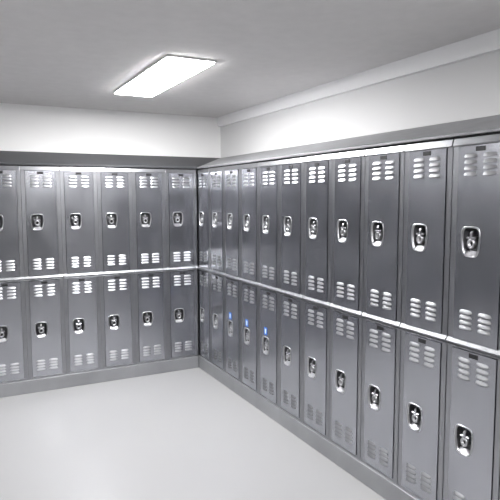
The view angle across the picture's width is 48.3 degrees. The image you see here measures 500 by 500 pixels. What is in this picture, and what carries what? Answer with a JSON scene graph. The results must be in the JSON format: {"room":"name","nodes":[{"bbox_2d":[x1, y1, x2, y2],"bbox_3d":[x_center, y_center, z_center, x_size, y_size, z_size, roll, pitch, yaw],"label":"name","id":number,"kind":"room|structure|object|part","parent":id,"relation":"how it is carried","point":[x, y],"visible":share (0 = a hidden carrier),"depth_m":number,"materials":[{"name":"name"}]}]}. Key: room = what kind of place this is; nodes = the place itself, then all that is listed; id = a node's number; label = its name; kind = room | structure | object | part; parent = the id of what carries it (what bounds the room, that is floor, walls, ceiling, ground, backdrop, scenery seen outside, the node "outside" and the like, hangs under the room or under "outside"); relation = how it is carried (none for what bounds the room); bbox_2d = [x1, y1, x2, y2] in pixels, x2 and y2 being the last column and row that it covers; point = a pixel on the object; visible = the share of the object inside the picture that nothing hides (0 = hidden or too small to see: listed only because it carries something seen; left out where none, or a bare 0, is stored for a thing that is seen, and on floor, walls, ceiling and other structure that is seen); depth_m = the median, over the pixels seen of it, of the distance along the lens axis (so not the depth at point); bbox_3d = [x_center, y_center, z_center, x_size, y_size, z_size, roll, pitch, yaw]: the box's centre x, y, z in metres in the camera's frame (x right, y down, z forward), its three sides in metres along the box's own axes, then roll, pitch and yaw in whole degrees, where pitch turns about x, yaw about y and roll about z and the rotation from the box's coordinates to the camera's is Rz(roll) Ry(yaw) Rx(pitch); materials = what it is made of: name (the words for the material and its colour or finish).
{"room":"changing room","nodes":[
{"label":"changing room","id":0,"kind":"room"},
{"bbox_2d":[0,103,220,291],"bbox_3d":[-2.953,-0.010,4.468,5.928,2.416,0.100,-3,6,-27],"label":"wall","id":1,"kind":"structure","parent":0,"point":[28,128],"depth_m":5.15,"materials":[{"name":"white paint"}]},
{"bbox_2d":[0,367,385,499],"bbox_3d":[-0.944,1.589,0.839,6.028,0.100,8.628,-3,6,-27],"label":"floor","id":2,"kind":"structure","parent":0,"point":[181,434],"depth_m":3.59,"materials":[{"name":"plastic"}]},
{"bbox_2d":[0,166,27,383],"bbox_3d":[-2.061,0.193,4.636,0.301,1.753,0.423,-3,6,-27],"label":"locker","id":3,"kind":"structure","parent":2,"relation":"on","point":[13,333],"depth_m":4.49,"materials":[{"name":"metal"}]},
{"bbox_3d":[-1.971,-0.203,4.422,0.235,0.854,0.027,-3,6,-27],"label":"door","id":4,"kind":"part","parent":3,"relation":"part of","materials":[{"name":"metal"}]},
{"bbox_3d":[-1.968,0.665,4.503,0.235,0.801,0.027,-3,6,-27],"label":"door","id":5,"kind":"part","parent":3,"relation":"part of","materials":[{"name":"metal"}]},
{"bbox_2d":[20,166,65,379],"bbox_3d":[-1.792,0.179,4.774,0.301,1.753,0.423,-3,6,-27],"label":"locker","id":6,"kind":"structure","parent":2,"relation":"on","point":[40,186],"depth_m":4.59,"materials":[{"name":"metal"}]},
{"bbox_3d":[-1.702,-0.217,4.560,0.235,0.854,0.027,-3,6,-27],"label":"door","id":7,"kind":"part","parent":6,"relation":"part of","materials":[{"name":"metal"}]},
{"bbox_3d":[-1.700,0.651,4.642,0.235,0.801,0.027,-3,6,-27],"label":"door","id":8,"kind":"part","parent":6,"relation":"part of","materials":[{"name":"metal"}]},
{"bbox_2d":[59,167,101,373],"bbox_3d":[-1.524,0.165,4.912,0.301,1.753,0.423,-3,6,-27],"label":"locker","id":9,"kind":"structure","parent":2,"relation":"on","point":[78,185],"depth_m":4.73,"materials":[{"name":"metal"}]},
{"bbox_3d":[-1.434,-0.230,4.699,0.235,0.854,0.027,-3,6,-27],"label":"door","id":10,"kind":"part","parent":9,"relation":"part of","materials":[{"name":"metal"}]},
{"bbox_3d":[-1.432,0.637,4.780,0.235,0.801,0.027,-3,6,-27],"label":"door","id":11,"kind":"part","parent":9,"relation":"part of","materials":[{"name":"metal"}]},
{"bbox_2d":[0,356,198,397],"bbox_3d":[-2.863,1.162,4.307,5.134,0.111,0.424,-3,6,-27],"label":"plinth","id":12,"kind":"object","parent":2,"relation":"on","point":[124,372],"visible":0.49,"depth_m":4.85,"materials":[{"name":"metal"}]},
{"bbox_2d":[96,168,135,368],"bbox_3d":[-1.256,0.151,5.051,0.301,1.753,0.423,-3,6,-27],"label":"locker","id":13,"kind":"structure","parent":2,"relation":"on","point":[114,185],"depth_m":4.87,"materials":[{"name":"metal"}]},
{"bbox_3d":[-1.166,-0.244,4.837,0.235,0.854,0.027,-3,6,-27],"label":"door","id":14,"kind":"part","parent":13,"relation":"part of","materials":[{"name":"metal"}]},
{"bbox_3d":[-1.164,0.624,4.918,0.235,0.801,0.027,-3,6,-27],"label":"door","id":15,"kind":"part","parent":13,"relation":"part of","materials":[{"name":"metal"}]},
{"bbox_2d":[132,168,167,363],"bbox_3d":[-0.988,0.138,5.189,0.301,1.753,0.423,-3,6,-27],"label":"locker","id":16,"kind":"structure","parent":2,"relation":"on","point":[148,185],"depth_m":5.01,"materials":[{"name":"metal"}]},
{"bbox_2d":[0,151,218,169],"bbox_3d":[-2.677,-0.724,4.238,5.572,0.148,0.436,-3,6,-27],"label":"hood","id":17,"kind":"object","parent":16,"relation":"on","point":[15,158],"visible":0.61,"depth_m":4.89,"materials":[{"name":"grey paint"}]},
{"bbox_3d":[-0.898,-0.258,4.975,0.235,0.854,0.027,-3,6,-27],"label":"door","id":18,"kind":"part","parent":16,"relation":"part of","materials":[{"name":"metal"}]},
{"bbox_3d":[-0.895,0.610,5.057,0.235,0.801,0.027,-3,6,-27],"label":"door","id":19,"kind":"part","parent":16,"relation":"part of","materials":[{"name":"metal"}]},
{"bbox_2d":[165,169,197,359],"bbox_3d":[-0.720,0.124,5.327,0.301,1.753,0.423,-3,6,-27],"label":"locker","id":20,"kind":"structure","parent":2,"relation":"on","point":[180,185],"depth_m":5.15,"materials":[{"name":"metal"}]},
{"bbox_3d":[-0.629,-0.271,5.114,0.235,0.854,0.027,-3,6,-27],"label":"door","id":21,"kind":"part","parent":20,"relation":"part of","materials":[{"name":"metal"}]},
{"bbox_3d":[-0.627,0.596,5.195,0.235,0.801,0.027,-3,6,-27],"label":"door","id":22,"kind":"part","parent":20,"relation":"part of","materials":[{"name":"metal"}]},
{"bbox_2d":[196,169,210,361],"bbox_3d":[-0.249,0.134,5.212,0.423,1.753,0.301,-3,6,-27],"label":"locker","id":23,"kind":"structure","parent":2,"relation":"on","point":[203,176],"depth_m":5.10,"materials":[{"name":"metal"}]},
{"bbox_3d":[-0.426,-0.269,5.082,0.027,0.854,0.235,-3,6,-27],"label":"door","id":24,"kind":"part","parent":23,"relation":"part of","materials":[{"name":"metal"}]},
{"bbox_3d":[-0.424,0.599,5.164,0.027,0.801,0.235,-3,6,-27],"label":"door","id":25,"kind":"part","parent":23,"relation":"part of","materials":[{"name":"metal"}]},
{"bbox_2d":[209,167,224,371],"bbox_3d":[-0.109,0.159,4.942,0.423,1.753,0.301,-3,6,-27],"label":"locker","id":26,"kind":"structure","parent":2,"relation":"on","point":[217,237],"depth_m":4.83,"materials":[{"name":"metal"}]},
{"bbox_3d":[-0.286,-0.244,4.813,0.027,0.854,0.235,-3,6,-27],"label":"door","id":27,"kind":"part","parent":26,"relation":"part of","materials":[{"name":"metal"}]},
{"bbox_3d":[-0.284,0.624,4.894,0.027,0.801,0.235,-3,6,-27],"label":"door","id":28,"kind":"part","parent":26,"relation":"part of","materials":[{"name":"metal"}]},
{"bbox_2d":[223,165,240,381],"bbox_3d":[0.031,0.184,4.672,0.423,1.753,0.301,-3,6,-27],"label":"locker","id":29,"kind":"structure","parent":2,"relation":"on","point":[232,204],"depth_m":4.56,"materials":[{"name":"metal"}]},
{"bbox_3d":[-0.145,-0.219,4.543,0.027,0.854,0.235,-3,6,-27],"label":"door","id":30,"kind":"part","parent":29,"relation":"part of","materials":[{"name":"metal"}]},
{"bbox_3d":[-0.143,0.649,4.625,0.027,0.801,0.235,-3,6,-27],"label":"door","id":31,"kind":"part","parent":29,"relation":"part of","materials":[{"name":"metal"}]},
{"bbox_2d":[240,163,258,393],"bbox_3d":[0.172,0.209,4.403,0.423,1.753,0.301,-3,6,-27],"label":"locker","id":32,"kind":"structure","parent":2,"relation":"on","point":[249,173],"depth_m":4.29,"materials":[{"name":"metal"}]},
{"bbox_3d":[-0.003,0.674,4.355,0.027,0.801,0.235,-3,6,-27],"label":"door","id":33,"kind":"part","parent":32,"relation":"part of","materials":[{"name":"metal"}]},
{"bbox_3d":[-0.005,-0.194,4.274,0.027,0.854,0.235,-3,6,-27],"label":"door","id":34,"kind":"part","parent":32,"relation":"part of","materials":[{"name":"metal"}]},
{"bbox_2d":[258,160,279,406],"bbox_3d":[0.312,0.234,4.133,0.423,1.753,0.301,-3,6,-27],"label":"locker","id":35,"kind":"structure","parent":2,"relation":"on","point":[269,172],"depth_m":4.02,"materials":[{"name":"metal"}]},
{"bbox_3d":[0.135,-0.169,4.004,0.027,0.854,0.235,-3,6,-27],"label":"door","id":36,"kind":"part","parent":35,"relation":"part of","materials":[{"name":"metal"}]},
{"bbox_3d":[0.137,0.699,4.085,0.027,0.801,0.235,-3,6,-27],"label":"door","id":37,"kind":"part","parent":35,"relation":"part of","materials":[{"name":"metal"}]},
{"bbox_2d":[278,157,303,421],"bbox_3d":[0.452,0.259,3.863,0.423,1.753,0.301,-3,6,-27],"label":"locker","id":38,"kind":"structure","parent":2,"relation":"on","point":[290,291],"depth_m":3.75,"materials":[{"name":"metal"}]},
{"bbox_3d":[0.278,0.724,3.816,0.027,0.801,0.235,-3,6,-27],"label":"door","id":39,"kind":"part","parent":38,"relation":"part of","materials":[{"name":"metal"}]},
{"bbox_3d":[0.276,-0.144,3.734,0.027,0.854,0.235,-3,6,-27],"label":"door","id":40,"kind":"part","parent":38,"relation":"part of","materials":[{"name":"metal"}]},
{"bbox_2d":[198,344,419,499],"bbox_3d":[0.437,1.185,3.982,0.424,0.111,4.038,-3,6,-27],"label":"plinth","id":41,"kind":"object","parent":2,"relation":"on","point":[368,476],"visible":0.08,"depth_m":3.56,"materials":[{"name":"metal"}]},
{"bbox_2d":[302,154,331,439],"bbox_3d":[0.593,0.284,3.594,0.423,1.753,0.301,-3,6,-27],"label":"locker","id":42,"kind":"structure","parent":2,"relation":"on","point":[316,297],"depth_m":3.48,"materials":[{"name":"metal"}]},
{"bbox_3d":[0.418,0.749,3.546,0.027,0.801,0.235,-3,6,-27],"label":"door","id":43,"kind":"part","parent":42,"relation":"part of","materials":[{"name":"metal"}]},
{"bbox_3d":[0.416,-0.119,3.465,0.027,0.854,0.235,-3,6,-27],"label":"door","id":44,"kind":"part","parent":42,"relation":"part of","materials":[{"name":"metal"}]},
{"bbox_2d":[329,150,365,459],"bbox_3d":[0.733,0.308,3.324,0.423,1.753,0.301,-3,6,-27],"label":"locker","id":45,"kind":"structure","parent":2,"relation":"on","point":[348,168],"depth_m":3.21,"materials":[{"name":"metal"}]},
{"bbox_3d":[0.549,0.751,3.311,0.025,0.041,0.048,-3,6,-27],"label":"latch lever","id":46,"kind":"part","parent":45,"relation":"part of","materials":[{"name":"metal"}]},
{"bbox_3d":[0.547,-0.139,3.228,0.025,0.041,0.048,-3,6,-27],"label":"latch lever","id":47,"kind":"part","parent":45,"relation":"part of","materials":[{"name":"metal"}]},
{"bbox_3d":[0.558,0.773,3.276,0.027,0.801,0.235,-3,6,-27],"label":"door","id":48,"kind":"part","parent":45,"relation":"part of","materials":[{"name":"metal"}]},
{"bbox_3d":[0.556,-0.094,3.195,0.027,0.854,0.235,-3,6,-27],"label":"door","id":49,"kind":"part","parent":45,"relation":"part of","materials":[{"name":"metal"}]},
{"bbox_2d":[360,145,405,483],"bbox_3d":[0.873,0.334,3.054,0.423,1.753,0.301,-3,6,-27],"label":"locker","id":50,"kind":"structure","parent":2,"relation":"on","point":[381,315],"depth_m":2.95,"materials":[{"name":"metal"}]},
{"bbox_3d":[0.688,0.854,3.048,0.024,0.019,0.064,-3,6,-27],"label":"latch sill","id":51,"kind":"part","parent":50,"relation":"part of","materials":[{"name":"silver metal"}]},
{"bbox_3d":[0.689,0.776,3.042,0.025,0.041,0.048,-3,6,-27],"label":"latch lever","id":52,"kind":"part","parent":50,"relation":"part of","materials":[{"name":"metal"}]},
{"bbox_3d":[0.687,-0.114,2.958,0.025,0.041,0.048,-3,6,-27],"label":"latch lever","id":53,"kind":"part","parent":50,"relation":"part of","materials":[{"name":"metal"}]},
{"bbox_3d":[0.699,0.798,3.007,0.027,0.801,0.235,-3,6,-27],"label":"door","id":54,"kind":"part","parent":50,"relation":"part of","materials":[{"name":"metal"}]},
{"bbox_3d":[0.696,-0.069,2.925,0.027,0.854,0.235,-3,6,-27],"label":"door","id":55,"kind":"part","parent":50,"relation":"part of","materials":[{"name":"metal"}]},
{"bbox_2d":[398,139,453,499],"bbox_3d":[1.014,0.358,2.785,0.423,1.753,0.301,-3,6,-27],"label":"locker","id":56,"kind":"structure","parent":2,"relation":"on","point":[429,165],"depth_m":2.67,"materials":[{"name":"metal"}]},
{"bbox_3d":[0.828,0.879,2.779,0.024,0.019,0.064,-3,6,-27],"label":"latch sill","id":57,"kind":"part","parent":56,"relation":"part of","materials":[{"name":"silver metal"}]},
{"bbox_3d":[0.830,0.801,2.772,0.025,0.041,0.048,-3,6,-27],"label":"latch lever","id":58,"kind":"part","parent":56,"relation":"part of","materials":[{"name":"metal"}]},
{"bbox_3d":[0.826,-0.011,2.695,0.024,0.019,0.064,-3,6,-27],"label":"latch sill","id":59,"kind":"part","parent":56,"relation":"part of","materials":[{"name":"silver metal"}]},
{"bbox_3d":[0.827,-0.089,2.688,0.025,0.041,0.048,-3,6,-27],"label":"latch lever","id":60,"kind":"part","parent":56,"relation":"part of","materials":[{"name":"metal"}]},
{"bbox_3d":[0.839,0.823,2.737,0.027,0.801,0.235,-3,6,-27],"label":"door","id":61,"kind":"part","parent":56,"relation":"part of","materials":[{"name":"metal"}]},
{"bbox_3d":[0.833,0.441,2.699,0.003,0.020,0.048,-3,6,-27],"label":"number plate","id":62,"kind":"part","parent":56,"relation":"part of","materials":[{"name":"metal"}]},
{"bbox_3d":[0.837,-0.044,2.655,0.027,0.854,0.235,-3,6,-27],"label":"door","id":63,"kind":"part","parent":56,"relation":"part of","materials":[{"name":"metal"}]},
{"bbox_3d":[0.831,-0.453,2.615,0.003,0.020,0.048,-3,6,-27],"label":"number plate","id":64,"kind":"part","parent":56,"relation":"part of","materials":[{"name":"grey metal"}]},
{"bbox_2d":[443,134,499,499],"bbox_3d":[1.154,0.383,2.515,0.423,1.753,0.301,-3,6,-27],"label":"locker","id":65,"kind":"structure","parent":2,"relation":"on","point":[472,414],"depth_m":2.42,"materials":[{"name":"metal"}]},
{"bbox_3d":[0.969,0.904,2.509,0.024,0.019,0.064,-3,6,-27],"label":"latch sill","id":66,"kind":"part","parent":65,"relation":"part of","materials":[{"name":"silver metal"}]},
{"bbox_3d":[0.970,0.826,2.502,0.025,0.041,0.048,-3,6,-27],"label":"latch lever","id":67,"kind":"part","parent":65,"relation":"part of","materials":[{"name":"metal"}]},
{"bbox_3d":[0.967,0.014,2.425,0.024,0.019,0.064,-3,6,-27],"label":"latch sill","id":68,"kind":"part","parent":65,"relation":"part of","materials":[{"name":"silver metal"}]},
{"bbox_3d":[0.979,0.848,2.467,0.027,0.801,0.235,-3,6,-27],"label":"door","id":69,"kind":"part","parent":65,"relation":"part of","materials":[{"name":"metal"}]},
{"bbox_3d":[0.968,-0.065,2.419,0.025,0.041,0.048,-3,6,-27],"label":"latch lever","id":70,"kind":"part","parent":65,"relation":"part of","materials":[{"name":"metal"}]},
{"bbox_3d":[0.973,0.466,2.429,0.003,0.020,0.048,-3,6,-27],"label":"number plate","id":71,"kind":"part","parent":65,"relation":"part of","materials":[{"name":"metal"}]},
{"bbox_3d":[0.977,-0.019,2.386,0.027,0.854,0.235,-3,6,-27],"label":"door","id":72,"kind":"part","parent":65,"relation":"part of","materials":[{"name":"metal"}]},
{"bbox_3d":[0.971,-0.428,2.345,0.003,0.020,0.048,-3,6,-27],"label":"number plate","id":73,"kind":"part","parent":65,"relation":"part of","materials":[{"name":"grey metal"}]},
{"bbox_3d":[1.294,0.408,2.245,0.423,1.753,0.301,-3,6,-27],"label":"column","id":74,"kind":"structure","parent":2,"relation":"on","visible":0},
{"bbox_2d":[197,115,499,169],"bbox_3d":[0.437,-0.692,3.816,0.436,0.148,4.050,-3,6,-27],"label":"trim","id":75,"kind":"structure","parent":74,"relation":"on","point":[476,126],"depth_m":3.11,"materials":[{"name":"grey paint"}]},
{"bbox_2d":[0,0,499,117],"bbox_3d":[-0.950,-0.916,0.604,6.028,0.100,8.628,-3,6,-27],"label":"ceiling","id":76,"kind":"structure","parent":0,"point":[56,53],"depth_m":2.88,"materials":[{"name":"paint"}]},
{"bbox_2d":[113,55,216,96],"bbox_3d":[-0.621,-1.156,3.776,0.309,0.017,1.252,-3,6,-27],"label":"recessed light","id":77,"kind":"object","parent":76,"relation":"in","point":[170,70],"visible":1,"depth_m":3.61,"materials":[{"name":"white plastic"}]},
{"bbox_2d":[220,50,499,165],"bbox_3d":[1.685,0.203,2.078,0.100,2.416,8.628,-3,6,-27],"label":"wall","id":78,"kind":"structure","parent":0,"point":[466,89],"depth_m":3.50,"materials":[{"name":"grey paint"}]},
{"bbox_2d":[216,29,499,126],"bbox_3d":[1.594,-0.956,1.979,0.045,0.090,8.326,-3,6,-27],"label":"trim","id":79,"kind":"structure","parent":78,"relation":"attached to","point":[489,42],"depth_m":3.44,"materials":[{"name":"white paint"}]}
]}

